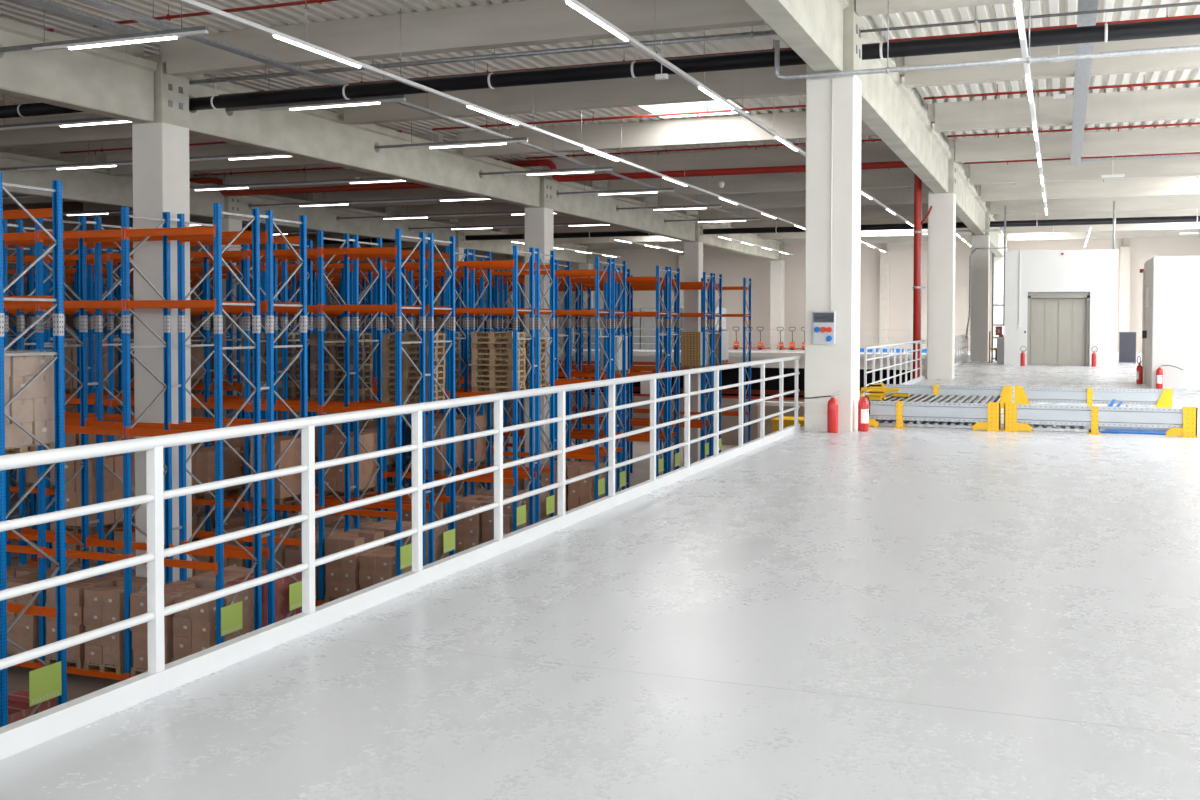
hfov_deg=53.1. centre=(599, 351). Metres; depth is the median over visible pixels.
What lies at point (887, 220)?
roof purlin
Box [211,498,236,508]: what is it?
load
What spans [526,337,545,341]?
wooden pallet
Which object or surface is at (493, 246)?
roof beam
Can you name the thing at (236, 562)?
load
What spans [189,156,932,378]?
pipe
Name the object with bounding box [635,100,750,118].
window
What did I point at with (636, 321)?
plastic bin
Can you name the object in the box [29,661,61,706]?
sign
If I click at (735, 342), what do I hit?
truck
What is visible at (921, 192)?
conduit pipe
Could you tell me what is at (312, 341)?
wooden pallet
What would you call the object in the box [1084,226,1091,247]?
light line
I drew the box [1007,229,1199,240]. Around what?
roof purlin
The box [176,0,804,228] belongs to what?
light line
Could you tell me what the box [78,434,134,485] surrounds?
load
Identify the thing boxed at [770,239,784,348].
column
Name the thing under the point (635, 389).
trim
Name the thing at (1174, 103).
roof purlin
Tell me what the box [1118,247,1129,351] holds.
pilaster
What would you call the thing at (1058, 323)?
door
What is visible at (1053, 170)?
roof purlin
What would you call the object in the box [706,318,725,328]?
plastic bin
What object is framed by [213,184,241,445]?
column
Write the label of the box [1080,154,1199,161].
cable tray
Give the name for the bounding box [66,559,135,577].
load
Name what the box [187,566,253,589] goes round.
load
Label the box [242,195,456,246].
roof beam
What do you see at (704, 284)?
rack
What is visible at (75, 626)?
load
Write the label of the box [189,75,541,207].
roof beam
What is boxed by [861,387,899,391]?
guard rail
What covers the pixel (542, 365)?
wooden pallet
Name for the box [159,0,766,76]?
roof purlin
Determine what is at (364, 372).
wooden pallet
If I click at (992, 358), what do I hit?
rack
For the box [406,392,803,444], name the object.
ledge
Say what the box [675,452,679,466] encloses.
sign
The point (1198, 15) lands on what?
pipe
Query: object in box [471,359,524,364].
wooden pallet
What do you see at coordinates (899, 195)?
roof purlin
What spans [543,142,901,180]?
roof purlin
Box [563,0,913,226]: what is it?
light line
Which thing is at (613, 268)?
rack
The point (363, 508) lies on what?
load
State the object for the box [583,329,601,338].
plastic bin
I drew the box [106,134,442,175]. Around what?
roof purlin
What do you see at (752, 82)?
roof purlin
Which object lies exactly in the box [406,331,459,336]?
wooden pallet
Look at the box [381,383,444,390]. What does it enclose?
wooden pallet
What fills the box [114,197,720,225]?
track
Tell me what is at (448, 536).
sign
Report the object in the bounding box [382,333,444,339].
wooden pallet
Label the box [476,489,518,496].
load
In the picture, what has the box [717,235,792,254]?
light line
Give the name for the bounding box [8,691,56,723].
load
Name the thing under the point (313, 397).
wooden pallet
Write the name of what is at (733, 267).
wall
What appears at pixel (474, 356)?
wooden pallet
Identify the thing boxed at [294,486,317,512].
load
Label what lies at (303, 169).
pipe
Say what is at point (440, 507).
load
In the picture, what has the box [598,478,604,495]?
sign
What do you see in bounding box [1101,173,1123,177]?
lamp
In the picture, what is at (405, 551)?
sign
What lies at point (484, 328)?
fence
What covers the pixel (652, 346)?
plastic bin
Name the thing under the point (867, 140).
pipe
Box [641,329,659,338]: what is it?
plastic bin
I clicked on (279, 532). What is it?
load
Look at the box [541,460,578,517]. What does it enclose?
load
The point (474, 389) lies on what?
wooden pallet
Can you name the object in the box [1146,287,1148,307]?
sign
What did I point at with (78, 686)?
floor
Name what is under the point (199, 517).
load
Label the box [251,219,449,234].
roof purlin
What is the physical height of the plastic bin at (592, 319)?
0.600 m
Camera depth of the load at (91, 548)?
28.63 m
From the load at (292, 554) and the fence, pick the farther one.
the fence
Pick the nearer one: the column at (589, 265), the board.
the board
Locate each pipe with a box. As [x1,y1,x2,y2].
[0,103,82,118]
[60,130,402,153]
[93,0,337,26]
[189,0,1199,110]
[189,26,777,84]
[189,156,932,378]
[193,159,499,176]
[218,48,792,95]
[299,39,790,87]
[323,211,1199,243]
[432,104,805,130]
[526,139,881,159]
[775,0,1199,79]
[830,79,832,310]
[861,1,1199,32]
[889,13,1199,41]
[920,192,921,339]
[924,80,1199,99]
[947,122,1199,137]
[956,229,1000,231]
[964,152,1199,164]
[966,247,1007,338]
[1003,206,1005,324]
[1113,201,1114,248]
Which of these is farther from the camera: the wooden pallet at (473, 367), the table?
the table
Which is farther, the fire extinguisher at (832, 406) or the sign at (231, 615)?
the sign at (231, 615)
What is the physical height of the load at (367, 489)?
1.424 m
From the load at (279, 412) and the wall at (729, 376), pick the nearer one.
the load at (279, 412)
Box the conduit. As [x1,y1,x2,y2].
[1017,251,1021,326]
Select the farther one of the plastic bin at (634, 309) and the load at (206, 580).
the plastic bin at (634, 309)
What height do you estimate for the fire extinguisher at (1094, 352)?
0.738 m
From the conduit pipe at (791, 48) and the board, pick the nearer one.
the conduit pipe at (791, 48)
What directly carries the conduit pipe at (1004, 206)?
attached to the wall at (1095, 272)
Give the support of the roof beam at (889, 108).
attached to the column at (830, 369)
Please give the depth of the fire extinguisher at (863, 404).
17.70 m
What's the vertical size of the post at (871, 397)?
0.090 m
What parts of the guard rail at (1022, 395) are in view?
post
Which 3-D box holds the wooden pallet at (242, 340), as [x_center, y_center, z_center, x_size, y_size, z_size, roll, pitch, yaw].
[-7.931,-0.236,29.104,1.200,0.144,0.800,1,2,21]
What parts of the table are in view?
leg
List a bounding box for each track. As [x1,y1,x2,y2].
[0,2,208,51]
[0,94,405,130]
[0,121,527,170]
[2,167,612,198]
[62,181,673,215]
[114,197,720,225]
[273,217,758,234]
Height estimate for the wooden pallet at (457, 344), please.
0.144 m
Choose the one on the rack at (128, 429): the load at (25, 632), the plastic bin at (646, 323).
the load at (25, 632)
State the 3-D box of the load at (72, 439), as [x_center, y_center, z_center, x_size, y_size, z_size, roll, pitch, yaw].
[-12.723,2.627,29.495,0.830,1.424,1.226,1,2,22]
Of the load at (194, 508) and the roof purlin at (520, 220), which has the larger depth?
the roof purlin at (520, 220)
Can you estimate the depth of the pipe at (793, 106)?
29.05 m
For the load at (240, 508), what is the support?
on the rack at (466, 264)
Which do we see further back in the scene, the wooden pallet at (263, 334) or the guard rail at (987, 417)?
the wooden pallet at (263, 334)
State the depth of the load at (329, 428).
35.21 m
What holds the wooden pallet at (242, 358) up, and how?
on the wooden pallet at (262, 365)
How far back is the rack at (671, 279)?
44.76 m
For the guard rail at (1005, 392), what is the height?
0.420 m
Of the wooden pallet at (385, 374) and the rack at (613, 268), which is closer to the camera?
the wooden pallet at (385, 374)
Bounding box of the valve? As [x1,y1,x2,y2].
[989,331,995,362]
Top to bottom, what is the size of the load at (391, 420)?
1.424 m
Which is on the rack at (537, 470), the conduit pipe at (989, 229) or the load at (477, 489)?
the load at (477, 489)
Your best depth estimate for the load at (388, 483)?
35.16 m
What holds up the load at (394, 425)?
on the rack at (537, 470)
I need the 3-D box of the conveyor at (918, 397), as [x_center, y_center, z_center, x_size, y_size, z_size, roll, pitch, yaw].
[5.488,0.938,20.067,2.130,0.245,3.450,1,2,21]
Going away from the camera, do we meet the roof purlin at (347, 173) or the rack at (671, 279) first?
the roof purlin at (347, 173)
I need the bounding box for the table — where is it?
[757,401,803,437]
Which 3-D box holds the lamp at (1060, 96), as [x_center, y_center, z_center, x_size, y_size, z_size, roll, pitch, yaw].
[9.914,-5.673,25.951,0.250,0.420,0.120,1,2,21]
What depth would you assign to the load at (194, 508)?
30.25 m
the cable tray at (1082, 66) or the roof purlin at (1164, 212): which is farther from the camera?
the roof purlin at (1164, 212)
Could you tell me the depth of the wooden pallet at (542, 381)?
33.29 m
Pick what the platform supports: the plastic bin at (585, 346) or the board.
the plastic bin at (585, 346)
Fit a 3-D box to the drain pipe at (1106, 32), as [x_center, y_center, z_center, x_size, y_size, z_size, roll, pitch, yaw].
[3.880,-5.029,18.480,25.100,1.142,0.264,1,2,21]
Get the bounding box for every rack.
[0,172,66,726]
[3,203,269,680]
[7,229,430,606]
[8,245,536,555]
[11,257,612,499]
[16,210,307,624]
[28,233,454,566]
[43,259,625,491]
[65,248,554,522]
[130,265,669,496]
[190,267,679,490]
[250,272,713,473]
[250,273,721,472]
[328,278,750,459]
[991,253,1003,361]
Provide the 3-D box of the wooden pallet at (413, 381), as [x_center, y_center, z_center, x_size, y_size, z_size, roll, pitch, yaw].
[-4.297,0.671,27.728,1.200,0.144,0.800,1,2,22]
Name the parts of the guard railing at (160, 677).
post, post, rail, post, post, post, post, post, post, post, post, post, post, post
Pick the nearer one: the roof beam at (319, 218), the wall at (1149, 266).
the wall at (1149, 266)
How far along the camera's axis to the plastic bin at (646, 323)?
69.59 m
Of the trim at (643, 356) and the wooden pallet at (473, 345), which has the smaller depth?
the wooden pallet at (473, 345)
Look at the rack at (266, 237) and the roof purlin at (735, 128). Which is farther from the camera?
the roof purlin at (735, 128)
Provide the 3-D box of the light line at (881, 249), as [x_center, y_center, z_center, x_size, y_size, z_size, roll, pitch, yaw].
[14.135,-6.066,62.625,0.090,1.246,11.700,1,2,21]
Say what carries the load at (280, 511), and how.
on the rack at (466, 264)
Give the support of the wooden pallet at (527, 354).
on the wooden pallet at (544, 359)
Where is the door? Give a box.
[1027,292,1089,365]
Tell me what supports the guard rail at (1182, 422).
on the floor at (880, 612)
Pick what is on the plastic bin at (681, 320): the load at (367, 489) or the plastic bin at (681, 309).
the plastic bin at (681, 309)
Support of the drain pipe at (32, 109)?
hanging from the ceiling
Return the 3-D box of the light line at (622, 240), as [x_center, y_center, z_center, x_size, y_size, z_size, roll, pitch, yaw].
[3.354,-6.135,64.674,0.090,1.246,15.800,1,2,21]
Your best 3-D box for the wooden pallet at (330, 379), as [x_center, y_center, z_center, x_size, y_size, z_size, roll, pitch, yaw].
[-6.121,0.651,28.424,1.200,0.144,0.800,1,2,21]
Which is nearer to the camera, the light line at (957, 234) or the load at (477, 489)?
the load at (477, 489)
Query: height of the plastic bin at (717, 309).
0.600 m
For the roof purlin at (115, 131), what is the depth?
30.31 m
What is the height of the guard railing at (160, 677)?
1.113 m
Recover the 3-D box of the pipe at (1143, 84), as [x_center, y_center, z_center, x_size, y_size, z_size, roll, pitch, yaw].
[12.951,-5.580,24.380,12.400,0.299,0.075,1,2,21]
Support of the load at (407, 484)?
on the rack at (537, 470)
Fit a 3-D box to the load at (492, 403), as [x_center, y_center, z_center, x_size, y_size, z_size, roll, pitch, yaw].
[-4.599,2.413,45.240,0.834,1.104,1.224,1,2,22]
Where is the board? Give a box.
[1119,332,1135,363]
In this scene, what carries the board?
on the floor at (880, 612)
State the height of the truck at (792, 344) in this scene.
1.324 m
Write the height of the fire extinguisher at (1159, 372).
0.608 m
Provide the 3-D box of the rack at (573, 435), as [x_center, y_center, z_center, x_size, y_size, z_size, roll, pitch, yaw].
[-8.682,1.076,46.916,23.580,8.430,1.447,1,2,21]
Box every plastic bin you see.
[503,318,512,327]
[583,308,601,317]
[583,318,601,328]
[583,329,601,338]
[583,339,599,348]
[626,308,641,317]
[626,318,641,328]
[626,329,640,338]
[633,339,641,348]
[641,308,659,317]
[641,318,659,328]
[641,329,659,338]
[641,339,659,349]
[662,308,683,318]
[662,318,683,328]
[662,329,682,338]
[662,339,680,349]
[706,308,725,318]
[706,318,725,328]
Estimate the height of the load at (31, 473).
1.104 m
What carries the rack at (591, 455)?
on the floor at (78, 686)
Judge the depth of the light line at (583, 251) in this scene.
67.01 m
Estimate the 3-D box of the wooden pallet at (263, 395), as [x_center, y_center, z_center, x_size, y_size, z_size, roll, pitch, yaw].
[-7.932,1.064,29.129,1.200,0.144,0.800,1,2,20]
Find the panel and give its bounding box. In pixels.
[813,311,835,343]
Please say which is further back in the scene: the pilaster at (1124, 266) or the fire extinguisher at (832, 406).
the pilaster at (1124, 266)
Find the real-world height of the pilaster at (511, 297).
5.750 m
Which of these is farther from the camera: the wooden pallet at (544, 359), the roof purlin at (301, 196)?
the roof purlin at (301, 196)
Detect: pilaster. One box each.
[504,258,512,307]
[679,255,683,307]
[879,251,889,349]
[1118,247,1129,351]
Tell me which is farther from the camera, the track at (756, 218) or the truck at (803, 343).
the truck at (803, 343)
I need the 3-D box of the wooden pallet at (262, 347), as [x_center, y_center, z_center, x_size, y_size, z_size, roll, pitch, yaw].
[-7.923,-0.091,29.093,1.200,0.144,0.800,1,2,20]
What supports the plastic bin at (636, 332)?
on the plastic bin at (635, 346)
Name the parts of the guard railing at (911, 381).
post, post, post, post, rail, post, post, post, post, kick plate, post, post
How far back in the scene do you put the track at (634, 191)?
41.60 m
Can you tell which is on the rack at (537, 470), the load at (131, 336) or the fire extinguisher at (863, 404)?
the load at (131, 336)
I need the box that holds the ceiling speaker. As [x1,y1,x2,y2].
[718,181,723,187]
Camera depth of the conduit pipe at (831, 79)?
17.62 m
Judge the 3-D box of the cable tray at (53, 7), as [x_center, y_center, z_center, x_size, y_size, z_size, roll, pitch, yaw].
[-9.371,-5.265,14.508,0.286,0.519,10.603,1,1,20]
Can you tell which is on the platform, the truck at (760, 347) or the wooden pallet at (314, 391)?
the truck at (760, 347)
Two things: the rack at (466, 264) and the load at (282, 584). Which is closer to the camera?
the load at (282, 584)
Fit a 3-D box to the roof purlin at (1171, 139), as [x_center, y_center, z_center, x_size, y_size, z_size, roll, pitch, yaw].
[15.723,-5.584,31.673,12.550,0.640,0.380,1,2,21]
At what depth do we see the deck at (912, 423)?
18.52 m
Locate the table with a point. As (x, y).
(767, 403)
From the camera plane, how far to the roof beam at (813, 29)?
15.67 m
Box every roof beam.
[0,17,156,122]
[0,151,224,217]
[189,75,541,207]
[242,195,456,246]
[466,229,587,263]
[553,180,696,241]
[703,222,780,259]
[745,0,848,72]
[861,18,951,192]
[956,163,986,234]
[990,214,1003,255]
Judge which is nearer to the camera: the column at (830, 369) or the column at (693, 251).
the column at (830, 369)
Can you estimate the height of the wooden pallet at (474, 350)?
0.144 m
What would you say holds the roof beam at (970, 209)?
attached to the column at (942, 216)
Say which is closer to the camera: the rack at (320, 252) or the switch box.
the rack at (320, 252)
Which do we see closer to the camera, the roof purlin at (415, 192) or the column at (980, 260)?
the roof purlin at (415, 192)
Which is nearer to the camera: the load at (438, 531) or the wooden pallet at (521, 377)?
the load at (438, 531)
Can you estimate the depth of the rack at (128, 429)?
21.20 m
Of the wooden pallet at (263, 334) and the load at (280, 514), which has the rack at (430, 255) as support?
the load at (280, 514)
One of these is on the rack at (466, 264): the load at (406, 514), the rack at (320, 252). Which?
the load at (406, 514)
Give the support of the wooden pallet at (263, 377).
on the wooden pallet at (290, 383)
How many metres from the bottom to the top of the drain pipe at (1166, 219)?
1.148 m
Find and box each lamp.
[655,34,667,79]
[1048,226,1058,235]
[1053,82,1064,98]
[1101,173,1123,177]
[1180,232,1197,233]
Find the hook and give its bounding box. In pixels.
[1108,399,1122,406]
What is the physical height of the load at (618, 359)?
1.350 m
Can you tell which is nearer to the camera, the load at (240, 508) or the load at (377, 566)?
the load at (377, 566)
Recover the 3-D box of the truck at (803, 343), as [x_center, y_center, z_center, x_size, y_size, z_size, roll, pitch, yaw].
[11.899,-0.745,69.497,0.540,1.324,1.410,1,1,16]
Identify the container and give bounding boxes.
[771,416,803,432]
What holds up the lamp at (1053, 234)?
hanging from the ceiling
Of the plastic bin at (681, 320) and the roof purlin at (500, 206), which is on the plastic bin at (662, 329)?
the plastic bin at (681, 320)
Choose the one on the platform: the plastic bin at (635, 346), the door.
the plastic bin at (635, 346)
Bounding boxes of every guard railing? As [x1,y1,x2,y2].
[0,355,799,759]
[864,340,924,386]
[925,334,968,377]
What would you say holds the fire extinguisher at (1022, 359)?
on the floor at (880, 612)
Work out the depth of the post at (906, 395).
20.78 m
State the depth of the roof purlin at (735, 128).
30.80 m
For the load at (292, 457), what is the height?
1.424 m
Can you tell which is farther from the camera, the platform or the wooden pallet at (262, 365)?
the platform
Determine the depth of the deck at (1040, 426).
17.80 m
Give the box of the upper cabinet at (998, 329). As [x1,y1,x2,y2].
[995,326,1003,336]
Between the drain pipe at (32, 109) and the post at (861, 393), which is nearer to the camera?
the post at (861, 393)
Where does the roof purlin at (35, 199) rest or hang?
attached to the ceiling
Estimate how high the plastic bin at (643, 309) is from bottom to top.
0.600 m
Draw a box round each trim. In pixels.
[558,350,969,369]
[571,386,803,399]
[1142,271,1145,382]
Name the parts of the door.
panel, panel, panel, panel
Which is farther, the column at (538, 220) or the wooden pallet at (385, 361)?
the column at (538, 220)
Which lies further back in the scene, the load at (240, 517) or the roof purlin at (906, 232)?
the roof purlin at (906, 232)
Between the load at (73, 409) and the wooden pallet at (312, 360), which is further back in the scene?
the load at (73, 409)
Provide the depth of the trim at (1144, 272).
32.21 m
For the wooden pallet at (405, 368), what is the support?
on the wooden pallet at (385, 374)
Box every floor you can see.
[0,351,1199,799]
[7,436,738,701]
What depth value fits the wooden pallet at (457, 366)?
32.67 m
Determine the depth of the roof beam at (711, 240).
62.78 m
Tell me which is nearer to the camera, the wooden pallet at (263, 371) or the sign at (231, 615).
the sign at (231, 615)
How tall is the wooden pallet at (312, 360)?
0.144 m
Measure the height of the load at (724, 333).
1.459 m
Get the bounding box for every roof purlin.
[0,108,322,147]
[2,176,218,204]
[45,155,97,163]
[83,193,312,217]
[104,43,143,56]
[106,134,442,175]
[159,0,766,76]
[190,207,387,226]
[228,161,529,190]
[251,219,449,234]
[315,229,500,238]
[322,181,594,208]
[338,64,805,124]
[369,242,442,247]
[397,197,645,219]
[417,240,578,252]
[458,111,876,156]
[458,211,686,229]
[509,222,720,233]
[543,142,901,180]
[553,236,680,243]
[589,235,760,249]
[608,168,926,197]
[658,186,927,211]
[698,203,927,222]
[731,216,961,227]
[758,228,970,238]
[782,234,970,245]
[856,0,1037,15]
[896,35,1199,87]
[928,87,1199,131]
[949,126,1199,162]
[965,157,1199,184]
[976,176,1199,200]
[986,194,1199,213]
[993,208,1199,220]
[1000,222,1199,233]
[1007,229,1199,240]
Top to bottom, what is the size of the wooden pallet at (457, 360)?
0.144 m
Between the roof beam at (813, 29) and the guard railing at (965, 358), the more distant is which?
the guard railing at (965, 358)
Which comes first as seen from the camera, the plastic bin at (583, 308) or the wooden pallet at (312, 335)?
the wooden pallet at (312, 335)
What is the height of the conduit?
2.860 m
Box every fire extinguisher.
[798,391,839,432]
[858,390,869,431]
[1020,346,1025,365]
[1091,346,1097,366]
[1136,356,1142,383]
[1156,364,1182,388]
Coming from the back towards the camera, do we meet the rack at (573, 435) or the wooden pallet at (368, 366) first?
the rack at (573, 435)
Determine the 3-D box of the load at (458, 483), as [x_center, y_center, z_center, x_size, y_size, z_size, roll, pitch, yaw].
[-4.056,4.334,38.790,0.844,1.744,1.240,1,2,21]
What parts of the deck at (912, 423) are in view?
deck frame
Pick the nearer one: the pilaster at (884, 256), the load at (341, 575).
the load at (341, 575)
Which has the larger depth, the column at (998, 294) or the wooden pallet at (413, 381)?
the column at (998, 294)
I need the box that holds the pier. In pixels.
[641,371,651,393]
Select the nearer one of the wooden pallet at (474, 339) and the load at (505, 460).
the wooden pallet at (474, 339)
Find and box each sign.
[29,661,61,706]
[221,601,242,635]
[289,581,301,610]
[400,543,411,568]
[443,529,454,552]
[517,505,525,525]
[546,495,553,514]
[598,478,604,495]
[620,471,625,486]
[658,458,663,472]
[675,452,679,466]
[705,442,708,455]
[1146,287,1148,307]
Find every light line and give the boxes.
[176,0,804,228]
[509,228,619,256]
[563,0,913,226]
[610,238,703,255]
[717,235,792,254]
[861,237,886,251]
[956,232,970,246]
[1014,0,1047,215]
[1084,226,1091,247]
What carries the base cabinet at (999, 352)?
on the floor at (880, 612)
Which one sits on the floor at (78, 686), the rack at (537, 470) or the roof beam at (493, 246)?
the rack at (537, 470)
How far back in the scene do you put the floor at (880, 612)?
5.78 m
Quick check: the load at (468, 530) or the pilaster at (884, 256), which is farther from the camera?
the pilaster at (884, 256)
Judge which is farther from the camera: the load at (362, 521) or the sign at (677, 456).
the sign at (677, 456)
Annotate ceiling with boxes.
[0,0,1199,234]
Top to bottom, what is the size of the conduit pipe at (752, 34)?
0.670 m
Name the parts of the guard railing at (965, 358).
kick plate, post, post, post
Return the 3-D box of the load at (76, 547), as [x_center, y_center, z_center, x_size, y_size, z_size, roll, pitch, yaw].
[-12.733,4.707,29.543,0.834,1.424,1.225,1,2,20]
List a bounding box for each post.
[859,391,885,399]
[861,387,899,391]
[866,395,881,400]
[869,384,882,386]
[891,393,908,397]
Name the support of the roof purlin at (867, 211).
attached to the ceiling
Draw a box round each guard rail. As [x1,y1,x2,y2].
[868,401,1000,430]
[876,383,1011,407]
[1003,402,1197,437]
[1014,386,1171,407]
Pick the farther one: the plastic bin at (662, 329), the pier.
the plastic bin at (662, 329)
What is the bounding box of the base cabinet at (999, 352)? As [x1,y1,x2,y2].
[995,337,1003,362]
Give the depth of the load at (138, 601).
20.80 m
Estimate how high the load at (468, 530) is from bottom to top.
1.470 m
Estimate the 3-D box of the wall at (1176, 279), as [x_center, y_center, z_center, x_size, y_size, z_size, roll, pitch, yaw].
[17.157,-0.720,30.038,6.300,3.240,3.400,1,2,21]
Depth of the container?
57.10 m
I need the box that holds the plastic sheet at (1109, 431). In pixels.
[1098,429,1165,434]
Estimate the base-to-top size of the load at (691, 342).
1.459 m
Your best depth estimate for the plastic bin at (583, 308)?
70.84 m
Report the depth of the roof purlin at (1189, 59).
21.96 m
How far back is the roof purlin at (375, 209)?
56.44 m
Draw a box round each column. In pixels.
[132,54,191,581]
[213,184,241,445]
[446,222,465,410]
[525,168,553,489]
[579,244,593,307]
[683,214,702,462]
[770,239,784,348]
[804,0,861,431]
[927,149,955,378]
[970,205,989,360]
[993,234,1006,350]
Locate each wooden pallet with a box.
[241,332,299,338]
[241,338,299,344]
[241,350,298,356]
[241,356,299,362]
[241,362,299,368]
[241,368,299,374]
[242,344,299,350]
[242,374,299,380]
[242,380,299,387]
[242,386,299,393]
[242,392,299,399]
[309,339,371,345]
[310,333,371,338]
[310,345,372,351]
[310,351,372,357]
[310,357,371,363]
[310,363,371,370]
[310,369,371,376]
[310,376,371,382]
[310,382,372,388]
[310,388,372,395]
[310,394,371,401]
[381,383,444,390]
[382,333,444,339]
[382,340,444,345]
[382,346,444,352]
[382,352,444,358]
[382,365,444,371]
[382,371,444,377]
[382,377,444,384]
[382,389,444,397]
[382,396,444,403]
[383,358,445,365]
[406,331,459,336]
[445,342,459,347]
[445,364,459,369]
[445,369,459,374]
[445,385,459,390]
[455,358,459,363]
[471,332,524,337]
[471,343,524,348]
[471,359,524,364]
[471,365,524,370]
[471,370,525,376]
[471,381,524,387]
[472,337,525,342]
[472,348,525,353]
[472,354,525,359]
[472,375,525,381]
[472,386,525,392]
[507,352,545,357]
[507,363,545,368]
[507,378,546,384]
[507,384,546,389]
[525,342,545,347]
[525,358,545,363]
[525,368,545,373]
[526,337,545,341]
[526,347,545,352]
[526,373,546,379]
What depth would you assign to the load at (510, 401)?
45.69 m
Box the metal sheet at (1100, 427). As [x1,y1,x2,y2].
[1099,426,1170,430]
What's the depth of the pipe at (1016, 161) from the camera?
36.20 m
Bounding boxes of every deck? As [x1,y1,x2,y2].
[875,419,976,427]
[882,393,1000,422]
[1028,424,1090,431]
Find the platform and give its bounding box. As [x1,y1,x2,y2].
[558,346,969,354]
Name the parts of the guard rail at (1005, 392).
post, rail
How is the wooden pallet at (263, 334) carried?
on the wooden pallet at (242, 340)
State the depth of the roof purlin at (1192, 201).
48.50 m
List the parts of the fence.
rail, rail, rail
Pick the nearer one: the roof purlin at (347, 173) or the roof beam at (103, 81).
the roof beam at (103, 81)
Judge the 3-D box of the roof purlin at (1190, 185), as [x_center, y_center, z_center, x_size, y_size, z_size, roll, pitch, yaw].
[19.887,-5.844,42.518,12.550,0.640,0.380,1,2,21]
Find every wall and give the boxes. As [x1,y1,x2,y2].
[3,202,425,478]
[434,237,1199,351]
[558,367,912,396]
[1004,249,1117,365]
[1144,258,1153,387]
[1145,256,1199,388]
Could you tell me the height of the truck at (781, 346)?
1.324 m
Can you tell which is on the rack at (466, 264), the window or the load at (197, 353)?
the load at (197, 353)
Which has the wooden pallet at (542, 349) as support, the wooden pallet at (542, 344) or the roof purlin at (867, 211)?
the wooden pallet at (542, 344)
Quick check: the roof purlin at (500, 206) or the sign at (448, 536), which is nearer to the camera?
the sign at (448, 536)
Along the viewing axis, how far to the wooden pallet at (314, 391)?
28.23 m
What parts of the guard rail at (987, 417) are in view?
post, rail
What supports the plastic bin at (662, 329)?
on the plastic bin at (672, 344)
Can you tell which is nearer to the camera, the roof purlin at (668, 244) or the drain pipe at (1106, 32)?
the drain pipe at (1106, 32)
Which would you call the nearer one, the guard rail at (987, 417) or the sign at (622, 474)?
the guard rail at (987, 417)
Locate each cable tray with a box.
[15,0,140,33]
[73,0,345,85]
[395,70,751,220]
[1070,0,1097,164]
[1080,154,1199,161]
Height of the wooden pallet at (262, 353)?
0.144 m
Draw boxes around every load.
[4,351,54,454]
[6,565,46,578]
[6,569,66,662]
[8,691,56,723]
[16,466,45,487]
[45,574,123,668]
[50,433,78,489]
[50,522,80,568]
[65,338,117,393]
[65,454,134,534]
[66,406,95,412]
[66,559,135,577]
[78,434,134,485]
[80,532,108,560]
[83,576,164,673]
[88,405,133,421]
[113,335,132,379]
[114,522,135,555]
[130,581,199,675]
[173,585,253,660]
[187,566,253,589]
[191,334,213,371]
[191,346,203,383]
[191,408,203,448]
[191,446,241,499]
[192,506,211,512]
[192,508,241,541]
[192,538,213,576]
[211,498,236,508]
[213,521,253,567]
[223,434,266,490]
[223,510,266,525]
[226,570,300,626]
[237,499,262,510]
[250,435,300,504]
[252,512,297,523]
[252,525,300,570]
[278,411,317,435]
[279,503,294,512]
[284,526,343,600]
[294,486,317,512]
[294,516,343,528]
[297,423,341,461]
[324,432,376,497]
[324,529,383,602]
[325,517,375,531]
[326,489,370,517]
[359,416,395,429]
[359,427,395,469]
[359,490,395,522]
[359,520,411,546]
[359,546,411,589]
[370,481,395,488]
[387,423,408,465]
[387,483,408,489]
[387,493,427,521]
[394,523,448,564]
[425,413,456,419]
[425,418,463,475]
[426,485,457,493]
[426,493,462,522]
[442,414,486,468]
[442,486,486,496]
[455,457,491,487]
[455,495,493,553]
[469,402,493,429]
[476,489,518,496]
[482,497,528,542]
[485,458,522,490]
[503,398,524,425]
[506,490,548,525]
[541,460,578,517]
[567,461,605,510]
[581,456,602,461]
[599,336,629,373]
[681,332,708,368]
[706,331,728,362]
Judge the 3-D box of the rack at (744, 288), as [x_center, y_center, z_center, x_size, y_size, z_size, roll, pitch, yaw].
[-4.306,0.803,58.313,23.580,8.430,1.186,1,2,21]
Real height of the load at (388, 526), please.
1.470 m
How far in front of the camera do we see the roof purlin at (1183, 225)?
59.13 m
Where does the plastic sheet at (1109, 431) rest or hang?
on the floor at (880, 612)
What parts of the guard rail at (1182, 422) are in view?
post, rail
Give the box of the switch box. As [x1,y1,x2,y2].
[1142,331,1146,337]
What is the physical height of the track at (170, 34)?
1.035 m
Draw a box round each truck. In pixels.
[732,327,742,348]
[757,327,770,349]
[776,327,787,349]
[788,327,799,349]
[800,327,804,349]
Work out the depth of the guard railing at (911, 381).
28.19 m
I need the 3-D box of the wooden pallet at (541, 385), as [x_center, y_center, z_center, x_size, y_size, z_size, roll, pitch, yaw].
[-2.179,0.973,33.209,1.200,0.144,0.800,1,2,21]
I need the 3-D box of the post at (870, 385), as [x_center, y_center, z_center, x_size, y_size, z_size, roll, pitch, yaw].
[4.795,0.684,20.890,0.220,0.220,0.160,1,2,21]
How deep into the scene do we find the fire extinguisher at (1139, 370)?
31.57 m
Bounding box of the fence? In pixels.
[372,328,969,353]
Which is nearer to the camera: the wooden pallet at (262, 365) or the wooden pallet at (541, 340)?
the wooden pallet at (262, 365)
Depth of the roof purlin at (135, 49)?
22.25 m
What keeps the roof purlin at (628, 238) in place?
attached to the ceiling
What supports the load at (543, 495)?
on the rack at (537, 470)

